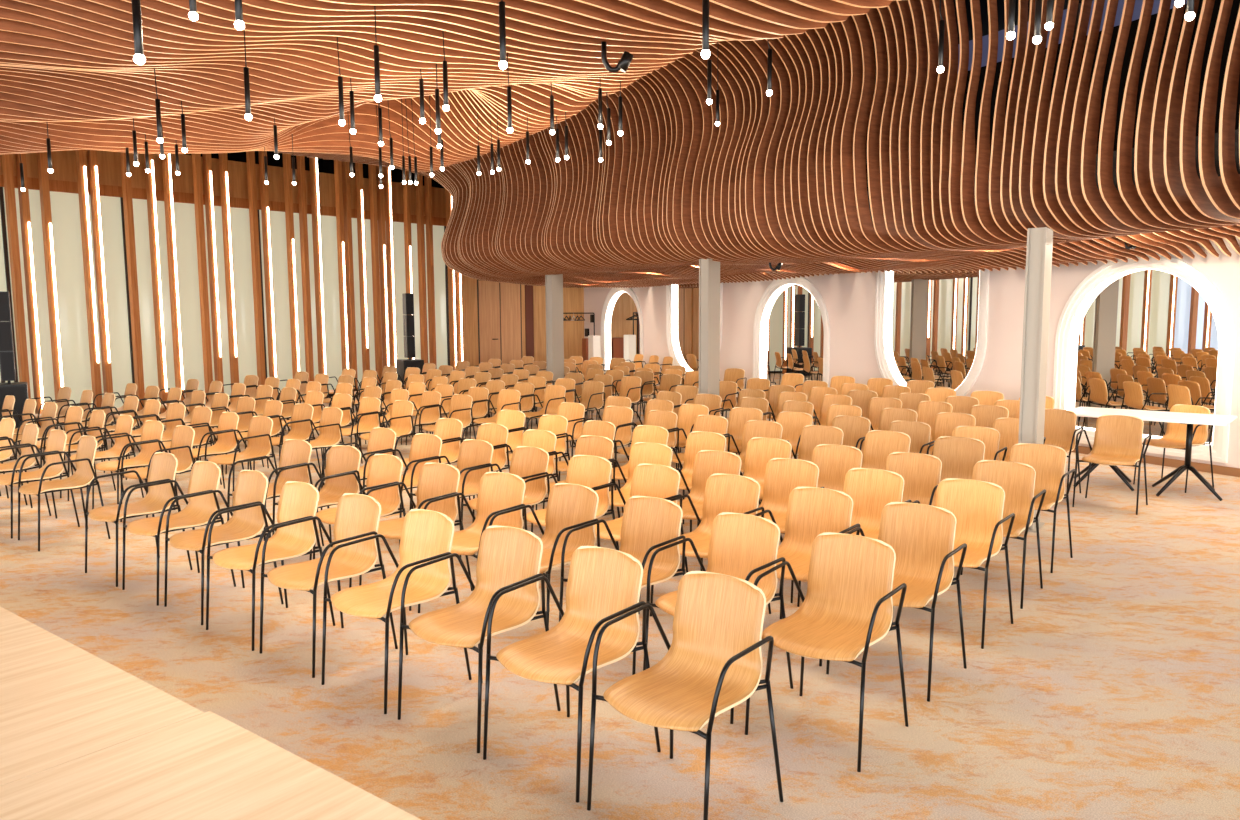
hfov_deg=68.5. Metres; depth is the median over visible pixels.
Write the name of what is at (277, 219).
wall panel
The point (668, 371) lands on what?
armchair
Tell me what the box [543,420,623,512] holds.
armchair
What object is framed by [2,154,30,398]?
timber post
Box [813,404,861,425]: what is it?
armchair
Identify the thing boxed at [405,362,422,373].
grille
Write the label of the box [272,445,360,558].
armchair
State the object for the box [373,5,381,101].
pendant lamp
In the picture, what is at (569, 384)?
armchair
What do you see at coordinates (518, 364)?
armchair
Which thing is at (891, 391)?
armchair
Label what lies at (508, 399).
armchair
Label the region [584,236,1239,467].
wall
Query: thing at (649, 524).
armchair
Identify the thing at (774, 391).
armchair
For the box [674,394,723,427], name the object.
armchair
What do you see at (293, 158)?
pendant lamp
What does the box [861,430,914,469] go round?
armchair
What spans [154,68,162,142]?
pendant lamp
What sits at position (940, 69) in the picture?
pendant lamp
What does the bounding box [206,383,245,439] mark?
armchair
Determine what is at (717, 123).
pendant lamp
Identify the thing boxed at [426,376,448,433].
armchair
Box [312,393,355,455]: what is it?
armchair
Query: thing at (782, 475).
armchair
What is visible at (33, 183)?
trim
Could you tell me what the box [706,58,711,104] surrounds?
pendant lamp
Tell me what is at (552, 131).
pendant lamp
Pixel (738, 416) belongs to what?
armchair
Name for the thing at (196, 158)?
timber post
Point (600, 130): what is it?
pendant lamp
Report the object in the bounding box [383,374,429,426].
armchair
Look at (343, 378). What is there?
armchair
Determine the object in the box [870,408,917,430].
armchair
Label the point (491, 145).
pendant lamp
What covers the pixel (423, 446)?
armchair
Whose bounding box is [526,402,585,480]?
armchair
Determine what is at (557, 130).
pendant lamp
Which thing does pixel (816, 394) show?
armchair
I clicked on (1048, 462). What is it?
armchair
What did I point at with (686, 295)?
mirror glass
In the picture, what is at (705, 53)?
pendant lamp
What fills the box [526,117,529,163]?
pendant lamp
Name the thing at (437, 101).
pendant lamp
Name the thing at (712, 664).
armchair
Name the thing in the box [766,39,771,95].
pendant lamp
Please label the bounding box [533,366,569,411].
armchair
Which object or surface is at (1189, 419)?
folding table
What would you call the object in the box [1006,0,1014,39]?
pendant lamp
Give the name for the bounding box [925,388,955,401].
armchair
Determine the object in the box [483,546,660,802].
armchair
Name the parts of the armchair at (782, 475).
leg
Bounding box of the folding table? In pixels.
[1070,407,1237,500]
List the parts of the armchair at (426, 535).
leg, armrest, leg, leg, armrest, leg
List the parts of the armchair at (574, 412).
armrest, armrest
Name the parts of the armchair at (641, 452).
armrest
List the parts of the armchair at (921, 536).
leg, armrest, leg, armrest, leg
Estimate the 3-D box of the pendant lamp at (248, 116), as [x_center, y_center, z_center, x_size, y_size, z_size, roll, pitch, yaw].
[-1.806,-1.679,4.391,0.034,0.549,0.034,0,6,0]
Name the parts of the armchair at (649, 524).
leg, armrest, leg, armrest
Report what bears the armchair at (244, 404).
on the floor
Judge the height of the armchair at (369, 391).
0.801 m
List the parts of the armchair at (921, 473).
armrest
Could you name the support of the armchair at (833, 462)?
on the floor
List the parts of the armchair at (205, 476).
leg, armrest, leg, armrest, leg, leg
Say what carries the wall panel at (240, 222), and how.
in the wall at (324, 165)
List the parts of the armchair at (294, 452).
leg, armrest, armrest, leg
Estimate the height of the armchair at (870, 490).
0.801 m
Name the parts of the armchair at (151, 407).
armrest, armrest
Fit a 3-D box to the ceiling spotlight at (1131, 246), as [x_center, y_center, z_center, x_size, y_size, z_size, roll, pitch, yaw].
[5.378,-1.770,9.580,0.169,0.154,0.055,0,6,0]
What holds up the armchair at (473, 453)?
on the floor
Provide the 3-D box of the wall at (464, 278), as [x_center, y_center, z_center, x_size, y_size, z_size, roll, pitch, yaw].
[-3.767,-3.300,21.721,0.228,5.400,0.100,-6,9,-42]
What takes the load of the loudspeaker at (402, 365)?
on the floor
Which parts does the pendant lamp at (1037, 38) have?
bulb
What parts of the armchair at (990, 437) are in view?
armrest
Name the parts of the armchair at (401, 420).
armrest, armrest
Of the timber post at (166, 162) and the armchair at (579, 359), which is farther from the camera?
the armchair at (579, 359)
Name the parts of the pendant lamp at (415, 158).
cord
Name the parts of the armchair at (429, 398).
armrest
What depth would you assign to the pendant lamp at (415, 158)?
8.31 m
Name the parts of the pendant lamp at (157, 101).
cord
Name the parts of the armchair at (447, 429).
armrest, armrest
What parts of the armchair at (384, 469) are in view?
armrest, armrest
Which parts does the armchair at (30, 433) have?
armrest, armrest, leg, leg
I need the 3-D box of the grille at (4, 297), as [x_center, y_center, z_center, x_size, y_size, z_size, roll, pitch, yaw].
[-8.948,-1.501,13.194,0.140,0.399,0.006,-4,7,-32]
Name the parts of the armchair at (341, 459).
leg, armrest, leg, armrest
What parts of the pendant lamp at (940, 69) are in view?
bulb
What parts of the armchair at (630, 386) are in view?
armrest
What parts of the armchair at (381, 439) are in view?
armrest, armrest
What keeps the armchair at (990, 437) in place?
on the floor
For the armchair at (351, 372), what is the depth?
15.55 m
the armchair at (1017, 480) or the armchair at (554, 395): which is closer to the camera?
the armchair at (1017, 480)
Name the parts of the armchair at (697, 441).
armrest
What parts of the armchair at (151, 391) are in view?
armrest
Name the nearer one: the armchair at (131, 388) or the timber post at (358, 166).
the armchair at (131, 388)
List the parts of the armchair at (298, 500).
leg, armrest, leg, leg, armrest, leg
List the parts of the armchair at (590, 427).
armrest, armrest, leg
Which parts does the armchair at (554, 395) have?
armrest, armrest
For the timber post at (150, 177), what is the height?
5.000 m
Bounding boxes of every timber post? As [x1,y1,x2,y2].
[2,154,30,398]
[15,153,43,425]
[37,152,64,422]
[75,150,101,407]
[87,150,112,392]
[120,152,144,415]
[144,154,167,413]
[162,154,185,412]
[192,154,212,402]
[202,153,223,391]
[219,153,238,389]
[246,151,265,385]
[258,151,276,376]
[282,153,301,401]
[296,155,313,381]
[309,157,326,396]
[334,160,349,370]
[342,161,357,389]
[355,163,369,371]
[368,164,382,388]
[376,165,389,367]
[384,166,396,366]
[402,170,414,358]
[416,174,427,363]
[424,176,436,368]
[446,190,456,369]
[455,271,463,361]
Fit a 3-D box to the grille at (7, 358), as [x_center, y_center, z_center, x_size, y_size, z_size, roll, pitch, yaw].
[-8.943,-0.639,13.290,0.140,0.399,0.006,-4,7,-32]
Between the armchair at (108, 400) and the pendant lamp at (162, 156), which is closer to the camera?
the pendant lamp at (162, 156)
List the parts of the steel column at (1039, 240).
plate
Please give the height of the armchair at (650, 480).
0.801 m
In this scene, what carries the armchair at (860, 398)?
on the floor
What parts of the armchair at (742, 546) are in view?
leg, armrest, leg, armrest, leg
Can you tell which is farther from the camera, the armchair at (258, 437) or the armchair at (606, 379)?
the armchair at (606, 379)
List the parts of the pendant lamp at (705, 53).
bulb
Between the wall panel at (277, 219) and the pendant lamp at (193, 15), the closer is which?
the pendant lamp at (193, 15)
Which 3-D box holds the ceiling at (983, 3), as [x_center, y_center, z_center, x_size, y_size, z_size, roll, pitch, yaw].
[-2.030,-5.132,12.510,40.000,0.150,42.000,0,6,0]
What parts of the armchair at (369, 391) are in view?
armrest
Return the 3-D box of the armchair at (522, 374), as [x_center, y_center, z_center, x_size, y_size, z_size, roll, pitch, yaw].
[-1.793,-0.261,15.075,0.562,0.801,0.535,5,8,39]
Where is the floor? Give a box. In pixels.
[0,382,1239,819]
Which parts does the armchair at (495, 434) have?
armrest, armrest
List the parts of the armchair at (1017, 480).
leg, armrest, leg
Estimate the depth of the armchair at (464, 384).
13.33 m
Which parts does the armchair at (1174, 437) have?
leg, leg, leg, armrest, leg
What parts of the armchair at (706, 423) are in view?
armrest, armrest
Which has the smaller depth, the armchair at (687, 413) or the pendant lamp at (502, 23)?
the pendant lamp at (502, 23)
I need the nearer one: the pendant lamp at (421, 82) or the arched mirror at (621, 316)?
the pendant lamp at (421, 82)
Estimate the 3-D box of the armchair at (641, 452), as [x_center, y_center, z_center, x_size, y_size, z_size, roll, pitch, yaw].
[0.093,0.665,6.616,0.562,0.801,0.535,5,8,39]
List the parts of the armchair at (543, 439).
armrest, armrest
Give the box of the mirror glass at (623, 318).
[608,292,639,368]
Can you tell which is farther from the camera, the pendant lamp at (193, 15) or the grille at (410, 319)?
the grille at (410, 319)
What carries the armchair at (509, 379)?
on the floor
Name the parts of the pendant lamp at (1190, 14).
bulb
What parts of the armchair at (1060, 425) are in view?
leg, armrest, leg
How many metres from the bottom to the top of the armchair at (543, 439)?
0.801 m
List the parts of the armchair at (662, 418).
armrest, armrest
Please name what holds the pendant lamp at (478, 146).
hanging from the ceiling at (775, 182)
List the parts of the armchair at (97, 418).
armrest, armrest, leg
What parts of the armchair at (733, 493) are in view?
leg, armrest, armrest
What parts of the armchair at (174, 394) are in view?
armrest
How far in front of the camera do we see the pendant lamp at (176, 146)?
7.64 m
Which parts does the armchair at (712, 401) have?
armrest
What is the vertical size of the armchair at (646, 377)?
0.801 m
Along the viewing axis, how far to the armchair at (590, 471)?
6.13 m
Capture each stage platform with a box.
[0,607,203,785]
[0,711,420,819]
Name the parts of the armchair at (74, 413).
armrest, armrest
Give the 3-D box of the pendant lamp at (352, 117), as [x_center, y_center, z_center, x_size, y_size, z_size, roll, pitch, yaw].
[-1.597,-1.863,5.419,0.034,0.431,0.034,0,6,0]
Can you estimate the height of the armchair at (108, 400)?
0.801 m
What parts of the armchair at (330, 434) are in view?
armrest, armrest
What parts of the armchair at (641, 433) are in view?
armrest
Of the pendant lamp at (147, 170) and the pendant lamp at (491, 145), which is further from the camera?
the pendant lamp at (491, 145)
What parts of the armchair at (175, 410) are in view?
armrest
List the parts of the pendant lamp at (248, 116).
cord, bulb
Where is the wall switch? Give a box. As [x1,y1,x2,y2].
[590,314,593,322]
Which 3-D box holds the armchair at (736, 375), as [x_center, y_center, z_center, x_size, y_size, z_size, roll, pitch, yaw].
[1.772,-0.274,15.001,0.562,0.801,0.535,5,8,38]
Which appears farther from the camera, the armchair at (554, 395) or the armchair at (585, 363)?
the armchair at (585, 363)
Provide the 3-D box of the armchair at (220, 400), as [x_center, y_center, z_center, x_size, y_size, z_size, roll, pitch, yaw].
[-5.000,0.215,10.950,0.562,0.801,0.535,5,8,39]
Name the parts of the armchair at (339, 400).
armrest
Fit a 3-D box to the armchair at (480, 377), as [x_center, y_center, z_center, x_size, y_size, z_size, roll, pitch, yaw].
[-2.337,-0.190,14.465,0.562,0.801,0.535,5,8,38]
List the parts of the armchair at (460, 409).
armrest, armrest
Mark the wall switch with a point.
(591, 315)
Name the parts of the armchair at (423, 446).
armrest, armrest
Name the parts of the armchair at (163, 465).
leg, armrest, leg, armrest, leg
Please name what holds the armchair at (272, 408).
on the floor
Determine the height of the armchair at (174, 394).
0.801 m
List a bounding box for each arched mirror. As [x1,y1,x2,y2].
[601,287,642,372]
[666,282,722,373]
[753,276,829,386]
[874,268,989,395]
[1053,254,1234,462]
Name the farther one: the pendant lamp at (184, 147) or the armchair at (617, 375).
the armchair at (617, 375)
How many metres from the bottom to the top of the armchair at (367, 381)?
0.801 m
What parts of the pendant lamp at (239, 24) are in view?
bulb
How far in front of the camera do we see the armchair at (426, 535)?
4.40 m
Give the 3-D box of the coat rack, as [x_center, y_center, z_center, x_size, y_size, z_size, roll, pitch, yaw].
[-1.216,-1.519,22.251,1.413,1.714,0.500,3,7,29]
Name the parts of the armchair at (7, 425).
armrest, leg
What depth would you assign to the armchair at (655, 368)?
16.56 m
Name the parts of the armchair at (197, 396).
armrest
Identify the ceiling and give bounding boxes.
[0,0,1239,287]
[853,0,1239,225]
[943,0,1092,43]
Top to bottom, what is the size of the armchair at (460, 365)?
0.801 m
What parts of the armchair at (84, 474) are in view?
leg, leg, armrest, armrest, leg, leg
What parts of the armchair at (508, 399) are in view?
armrest, armrest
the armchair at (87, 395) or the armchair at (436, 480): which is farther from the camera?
the armchair at (87, 395)
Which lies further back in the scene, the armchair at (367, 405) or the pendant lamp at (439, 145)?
the armchair at (367, 405)
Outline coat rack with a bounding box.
[563,313,594,335]
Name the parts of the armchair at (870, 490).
leg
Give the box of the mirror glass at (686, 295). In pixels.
[675,283,698,370]
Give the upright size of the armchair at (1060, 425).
0.801 m
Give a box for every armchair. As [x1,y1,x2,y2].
[0,395,20,458]
[0,399,39,440]
[0,418,27,504]
[0,423,50,515]
[0,429,79,538]
[4,402,65,472]
[18,435,110,550]
[22,387,77,451]
[22,406,82,474]
[43,410,115,497]
[55,390,100,450]
[64,393,115,459]
[68,415,143,500]
[85,396,139,461]
[85,452,192,586]
[92,383,141,441]
[92,420,174,508]
[104,399,160,477]
[111,386,163,446]
[120,425,194,521]
[122,461,235,605]
[126,403,192,479]
[133,387,181,448]
[158,379,198,412]
[161,390,211,447]
[161,406,221,484]
[164,470,283,624]
[174,412,243,491]
[181,381,222,427]
[185,393,234,460]
[200,397,263,466]
[204,416,277,511]
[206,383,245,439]
[206,481,334,650]
[223,375,258,402]
[225,400,284,473]
[227,439,323,545]
[229,385,278,448]
[246,377,285,430]
[253,403,320,474]
[255,387,296,429]
[259,493,397,677]
[272,391,323,457]
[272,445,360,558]
[273,379,300,436]
[276,381,320,436]
[280,372,308,395]
[281,407,343,475]
[288,374,330,419]
[310,454,405,587]
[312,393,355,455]
[321,375,357,418]
[321,427,403,515]
[321,509,471,713]
[323,383,358,440]
[324,397,380,468]
[329,369,355,393]
[352,386,384,446]
[353,377,381,426]
[354,370,381,415]
[356,400,414,448]
[358,380,401,423]
[359,372,397,398]
[359,389,412,445]
[359,462,472,610]
[361,366,396,387]
[363,433,441,544]
[380,382,429,444]
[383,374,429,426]
[390,391,441,431]
[394,418,470,499]
[398,367,419,388]
[398,525,560,752]
[402,363,435,384]
[404,369,441,390]
[406,384,453,444]
[410,439,492,509]
[418,472,538,612]
[419,394,475,438]
[422,365,452,383]
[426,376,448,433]
[427,370,465,393]
[432,378,475,433]
[440,387,489,438]
[442,423,509,523]
[446,366,479,378]
[453,372,494,423]
[455,361,469,371]
[459,446,549,556]
[462,362,492,371]
[462,380,504,417]
[462,410,525,471]
[469,389,523,438]
[470,368,503,379]
[477,374,517,426]
[478,359,500,367]
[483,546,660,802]
[485,363,514,373]
[488,382,537,428]
[488,483,599,625]
[491,369,528,416]
[493,429,558,528]
[495,360,522,368]
[501,414,569,509]
[506,376,545,427]
[507,365,538,376]
[509,356,533,367]
[518,371,553,423]
[519,385,571,446]
[520,361,546,370]
[523,455,618,547]
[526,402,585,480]
[531,378,576,428]
[531,435,619,532]
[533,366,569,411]
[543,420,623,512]
[546,359,575,370]
[546,373,586,411]
[559,496,685,674]
[564,363,575,372]
[566,381,604,418]
[570,356,582,372]
[571,364,602,385]
[571,406,634,491]
[574,374,613,419]
[575,396,632,442]
[576,357,603,369]
[576,360,597,381]
[585,368,603,418]
[585,370,623,418]
[587,571,783,819]
[593,366,633,412]
[593,463,687,613]
[598,376,643,419]
[604,358,624,368]
[604,362,638,404]
[609,442,674,506]
[612,410,681,481]
[612,425,669,479]
[615,371,655,418]
[615,399,679,468]
[625,354,643,369]
[627,368,653,418]
[628,391,685,456]
[630,363,660,403]
[633,355,659,380]
[639,374,681,420]
[643,512,792,723]
[644,369,683,415]
[649,366,685,397]
[650,473,770,615]
[652,385,698,452]
[653,356,672,395]
[668,415,729,463]
[670,431,725,526]
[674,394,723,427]
[675,404,708,467]
[676,450,741,531]
[684,371,698,393]
[698,381,738,415]
[714,397,770,454]
[722,389,764,419]
[723,368,746,392]
[725,378,772,419]
[725,420,782,501]
[726,407,762,473]
[740,437,791,500]
[745,532,908,771]
[755,487,860,665]
[757,458,824,602]
[763,400,815,424]
[767,385,794,418]
[769,392,806,421]
[770,373,803,391]
[776,411,812,458]
[786,425,843,461]
[795,380,827,401]
[796,394,851,457]
[797,468,911,606]
[808,387,836,421]
[812,444,862,491]
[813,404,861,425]
[826,502,966,701]
[830,376,854,394]
[832,415,870,453]
[840,383,867,394]
[847,390,877,417]
[859,420,934,454]
[861,397,901,430]
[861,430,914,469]
[867,378,892,396]
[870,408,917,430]
[881,385,910,397]
[885,452,941,505]
[891,478,1014,648]
[897,393,929,410]
[907,380,934,393]
[916,401,952,441]
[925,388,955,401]
[926,426,1006,460]
[929,412,975,454]
[933,436,984,481]
[945,396,978,413]
[960,460,1045,608]
[969,405,1008,427]
[970,391,1003,404]
[993,418,1045,460]
[994,400,1019,417]
[1009,443,1074,572]
[1019,396,1054,408]
[1044,409,1083,492]
[1072,415,1151,514]
[1133,404,1213,492]
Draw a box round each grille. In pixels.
[0,293,9,319]
[0,323,11,349]
[0,386,25,427]
[1,352,13,379]
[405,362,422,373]
[406,294,413,313]
[407,316,413,335]
[408,337,414,356]
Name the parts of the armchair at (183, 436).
leg, armrest, armrest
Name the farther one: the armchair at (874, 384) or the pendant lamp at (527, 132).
the armchair at (874, 384)
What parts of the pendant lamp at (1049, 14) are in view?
bulb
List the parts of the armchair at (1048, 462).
leg, armrest, leg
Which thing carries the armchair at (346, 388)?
on the floor
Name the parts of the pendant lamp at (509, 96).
cord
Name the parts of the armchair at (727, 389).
armrest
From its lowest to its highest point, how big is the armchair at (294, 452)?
0.801 m
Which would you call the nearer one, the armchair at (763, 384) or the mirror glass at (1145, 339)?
the mirror glass at (1145, 339)
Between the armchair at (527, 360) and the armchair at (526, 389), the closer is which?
the armchair at (526, 389)
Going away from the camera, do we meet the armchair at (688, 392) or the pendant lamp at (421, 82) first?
the pendant lamp at (421, 82)
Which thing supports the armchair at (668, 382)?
on the floor
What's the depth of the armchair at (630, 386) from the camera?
13.49 m
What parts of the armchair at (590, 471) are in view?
armrest, armrest, leg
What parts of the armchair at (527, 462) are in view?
leg, armrest, armrest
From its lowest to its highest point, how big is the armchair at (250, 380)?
0.801 m
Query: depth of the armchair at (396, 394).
11.57 m
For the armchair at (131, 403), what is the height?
0.801 m
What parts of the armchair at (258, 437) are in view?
armrest, leg, armrest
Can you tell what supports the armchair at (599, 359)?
on the floor
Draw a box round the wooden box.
[582,338,587,362]
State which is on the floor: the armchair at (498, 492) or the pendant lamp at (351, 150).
the armchair at (498, 492)
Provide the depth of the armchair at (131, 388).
12.73 m
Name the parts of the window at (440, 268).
frame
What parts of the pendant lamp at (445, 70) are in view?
cord, bulb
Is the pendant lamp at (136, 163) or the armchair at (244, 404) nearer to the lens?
the pendant lamp at (136, 163)
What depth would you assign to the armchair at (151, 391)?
12.28 m
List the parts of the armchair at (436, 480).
leg, armrest, armrest, leg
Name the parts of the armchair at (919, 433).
armrest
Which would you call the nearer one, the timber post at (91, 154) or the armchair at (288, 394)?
the armchair at (288, 394)
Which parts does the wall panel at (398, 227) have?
frame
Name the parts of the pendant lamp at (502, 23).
bulb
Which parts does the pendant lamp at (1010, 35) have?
bulb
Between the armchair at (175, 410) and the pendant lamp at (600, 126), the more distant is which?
the armchair at (175, 410)
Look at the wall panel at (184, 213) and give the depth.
16.37 m
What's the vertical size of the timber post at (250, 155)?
5.000 m
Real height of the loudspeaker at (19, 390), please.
2.076 m
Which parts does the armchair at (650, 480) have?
armrest, armrest, leg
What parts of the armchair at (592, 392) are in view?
armrest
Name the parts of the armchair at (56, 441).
leg, armrest, armrest, leg, leg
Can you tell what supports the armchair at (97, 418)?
on the floor
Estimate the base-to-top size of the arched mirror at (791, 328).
2.250 m
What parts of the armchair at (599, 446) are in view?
armrest, armrest, leg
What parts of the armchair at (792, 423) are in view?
armrest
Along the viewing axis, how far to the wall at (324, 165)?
18.64 m
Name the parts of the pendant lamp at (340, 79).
cord, bulb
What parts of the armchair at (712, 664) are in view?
leg, armrest, leg, leg, armrest, leg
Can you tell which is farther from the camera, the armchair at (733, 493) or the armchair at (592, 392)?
the armchair at (592, 392)
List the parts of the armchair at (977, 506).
leg, armrest, leg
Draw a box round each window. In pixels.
[0,187,17,382]
[0,321,4,382]
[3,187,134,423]
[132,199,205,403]
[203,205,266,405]
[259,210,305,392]
[307,214,341,396]
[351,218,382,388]
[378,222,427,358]
[424,224,449,368]
[957,0,1186,73]
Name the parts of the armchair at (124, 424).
leg, armrest, armrest, leg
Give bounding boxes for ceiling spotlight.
[601,41,633,72]
[769,262,781,270]
[1125,242,1135,248]
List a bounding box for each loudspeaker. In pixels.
[0,292,28,427]
[396,293,423,382]
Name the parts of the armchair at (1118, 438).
leg, armrest, leg, leg, leg, armrest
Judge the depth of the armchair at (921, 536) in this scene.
4.54 m
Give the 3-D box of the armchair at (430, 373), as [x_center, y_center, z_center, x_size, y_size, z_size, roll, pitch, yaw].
[-3.282,-0.271,15.253,0.562,0.801,0.535,5,8,39]
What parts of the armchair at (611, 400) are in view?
armrest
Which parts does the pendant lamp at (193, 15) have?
bulb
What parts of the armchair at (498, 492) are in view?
armrest, armrest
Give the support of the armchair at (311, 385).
on the floor
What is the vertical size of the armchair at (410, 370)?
0.801 m
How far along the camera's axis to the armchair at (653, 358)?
19.58 m
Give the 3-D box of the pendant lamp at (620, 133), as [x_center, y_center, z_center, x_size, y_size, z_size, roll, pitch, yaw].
[-0.003,-2.839,5.925,0.034,2.053,0.034,0,6,0]
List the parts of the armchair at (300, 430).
armrest, armrest, leg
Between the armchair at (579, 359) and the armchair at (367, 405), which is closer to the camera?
the armchair at (367, 405)
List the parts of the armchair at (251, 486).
leg, armrest, leg, armrest, leg, leg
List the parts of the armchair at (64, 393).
armrest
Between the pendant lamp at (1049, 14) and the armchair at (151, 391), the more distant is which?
the armchair at (151, 391)
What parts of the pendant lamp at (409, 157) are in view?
cord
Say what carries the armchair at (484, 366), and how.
on the floor
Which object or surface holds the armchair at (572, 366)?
on the floor
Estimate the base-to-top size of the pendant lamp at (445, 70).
0.505 m
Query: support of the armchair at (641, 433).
on the floor
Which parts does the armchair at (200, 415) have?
armrest, armrest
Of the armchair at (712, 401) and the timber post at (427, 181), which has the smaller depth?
the armchair at (712, 401)
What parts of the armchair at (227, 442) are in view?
armrest, armrest, leg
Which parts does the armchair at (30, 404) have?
armrest, armrest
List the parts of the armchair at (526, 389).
armrest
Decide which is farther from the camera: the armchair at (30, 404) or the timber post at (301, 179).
the timber post at (301, 179)
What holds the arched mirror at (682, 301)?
attached to the wall at (849, 299)
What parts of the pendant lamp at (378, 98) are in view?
cord, bulb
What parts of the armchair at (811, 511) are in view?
armrest, armrest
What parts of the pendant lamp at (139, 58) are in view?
bulb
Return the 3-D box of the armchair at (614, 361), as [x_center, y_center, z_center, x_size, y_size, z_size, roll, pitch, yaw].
[-0.180,-0.640,18.410,0.562,0.801,0.535,5,8,38]
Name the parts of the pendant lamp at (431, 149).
cord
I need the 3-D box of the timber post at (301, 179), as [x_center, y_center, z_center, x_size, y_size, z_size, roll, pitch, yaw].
[-6.230,-2.675,18.034,0.129,5.000,0.100,5,8,38]
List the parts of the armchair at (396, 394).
armrest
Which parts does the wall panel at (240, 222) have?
frame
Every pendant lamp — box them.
[20,155,24,190]
[46,123,52,172]
[125,148,130,175]
[131,0,145,64]
[132,118,138,165]
[144,134,149,172]
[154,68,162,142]
[160,124,164,158]
[175,143,179,174]
[181,100,187,152]
[189,0,197,20]
[234,0,244,29]
[243,24,251,120]
[264,147,268,183]
[273,118,278,158]
[292,136,295,184]
[337,37,344,125]
[348,116,353,176]
[349,78,355,133]
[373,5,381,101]
[376,105,382,187]
[378,102,382,145]
[378,102,382,177]
[388,104,393,168]
[401,98,405,183]
[405,98,411,183]
[411,98,417,184]
[419,69,424,123]
[429,95,433,176]
[435,63,440,133]
[437,114,441,148]
[440,139,443,170]
[442,30,448,110]
[477,112,480,174]
[490,120,493,173]
[497,120,500,170]
[499,0,506,69]
[507,52,512,132]
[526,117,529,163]
[550,83,554,134]
[556,116,559,161]
[564,112,568,159]
[598,82,602,128]
[599,129,602,161]
[606,92,610,144]
[618,81,622,135]
[701,0,709,58]
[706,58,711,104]
[715,51,719,125]
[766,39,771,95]
[937,0,944,72]
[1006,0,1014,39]
[1033,0,1041,43]
[1045,0,1052,29]
[1175,0,1183,6]
[1185,0,1194,20]
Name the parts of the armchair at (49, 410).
armrest, armrest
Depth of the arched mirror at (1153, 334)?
10.42 m
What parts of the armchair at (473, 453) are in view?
armrest, armrest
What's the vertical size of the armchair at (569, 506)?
0.801 m
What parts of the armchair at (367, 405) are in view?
armrest, armrest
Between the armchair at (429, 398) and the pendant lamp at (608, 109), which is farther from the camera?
the armchair at (429, 398)
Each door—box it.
[478,280,500,362]
[500,282,520,363]
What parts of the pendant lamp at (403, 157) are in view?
cord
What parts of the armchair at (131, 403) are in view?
armrest, armrest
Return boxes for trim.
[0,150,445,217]
[0,175,445,225]
[477,280,521,364]
[525,285,533,356]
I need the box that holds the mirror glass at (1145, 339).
[1070,269,1218,443]
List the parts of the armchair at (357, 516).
leg, armrest, leg, leg, armrest, leg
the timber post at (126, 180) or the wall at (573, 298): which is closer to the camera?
the timber post at (126, 180)
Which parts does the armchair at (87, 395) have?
armrest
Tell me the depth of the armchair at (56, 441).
7.62 m
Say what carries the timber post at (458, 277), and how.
on the floor
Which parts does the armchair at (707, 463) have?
armrest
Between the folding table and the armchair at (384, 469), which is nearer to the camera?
the armchair at (384, 469)
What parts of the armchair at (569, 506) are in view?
armrest, leg, armrest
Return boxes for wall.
[184,151,444,188]
[462,275,469,362]
[468,277,583,366]
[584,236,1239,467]
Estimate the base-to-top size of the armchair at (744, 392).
0.801 m
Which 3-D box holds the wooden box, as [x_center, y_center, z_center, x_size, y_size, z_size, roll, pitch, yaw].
[-0.753,-1.237,22.556,0.300,1.080,0.240,-4,7,-28]
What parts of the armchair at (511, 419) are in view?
armrest, armrest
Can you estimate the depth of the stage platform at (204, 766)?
3.07 m
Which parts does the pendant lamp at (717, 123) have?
cord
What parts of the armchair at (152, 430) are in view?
leg, armrest, leg, armrest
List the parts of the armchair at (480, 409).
armrest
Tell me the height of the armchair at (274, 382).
0.801 m
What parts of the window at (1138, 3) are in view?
frame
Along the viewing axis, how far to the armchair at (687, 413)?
9.53 m
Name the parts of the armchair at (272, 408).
armrest, armrest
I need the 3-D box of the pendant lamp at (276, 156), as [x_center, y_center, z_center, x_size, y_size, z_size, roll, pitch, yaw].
[-2.601,-2.108,6.866,0.034,0.424,0.034,0,6,0]
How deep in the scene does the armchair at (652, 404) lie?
10.04 m
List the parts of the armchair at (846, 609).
leg, armrest, leg, leg, armrest, leg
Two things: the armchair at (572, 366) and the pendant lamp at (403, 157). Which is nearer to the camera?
the pendant lamp at (403, 157)
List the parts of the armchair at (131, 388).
armrest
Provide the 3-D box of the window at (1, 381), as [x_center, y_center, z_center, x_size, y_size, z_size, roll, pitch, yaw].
[-10.333,-1.516,13.511,0.080,3.740,1.925,5,8,38]
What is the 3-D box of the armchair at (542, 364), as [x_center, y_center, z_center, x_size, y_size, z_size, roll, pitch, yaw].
[-1.693,-0.526,17.469,0.562,0.801,0.535,5,8,39]
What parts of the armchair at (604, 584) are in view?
leg, armrest, leg, leg, armrest, leg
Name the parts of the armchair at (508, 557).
leg, armrest, leg, armrest, leg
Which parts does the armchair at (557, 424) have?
armrest, armrest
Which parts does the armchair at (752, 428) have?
armrest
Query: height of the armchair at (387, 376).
0.801 m
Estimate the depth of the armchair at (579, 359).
19.33 m
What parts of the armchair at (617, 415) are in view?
armrest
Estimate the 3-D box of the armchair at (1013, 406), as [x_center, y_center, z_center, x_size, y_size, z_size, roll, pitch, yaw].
[4.044,0.312,9.594,0.562,0.801,0.535,5,8,41]
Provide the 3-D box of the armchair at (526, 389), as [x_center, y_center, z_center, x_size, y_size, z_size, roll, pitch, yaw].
[-1.451,0.043,12.322,0.562,0.801,0.535,5,8,39]
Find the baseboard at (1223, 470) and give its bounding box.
[653,386,1239,476]
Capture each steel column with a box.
[545,274,563,384]
[699,259,719,394]
[1018,227,1052,532]
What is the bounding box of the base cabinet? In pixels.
[588,335,600,359]
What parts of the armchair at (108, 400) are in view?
armrest, armrest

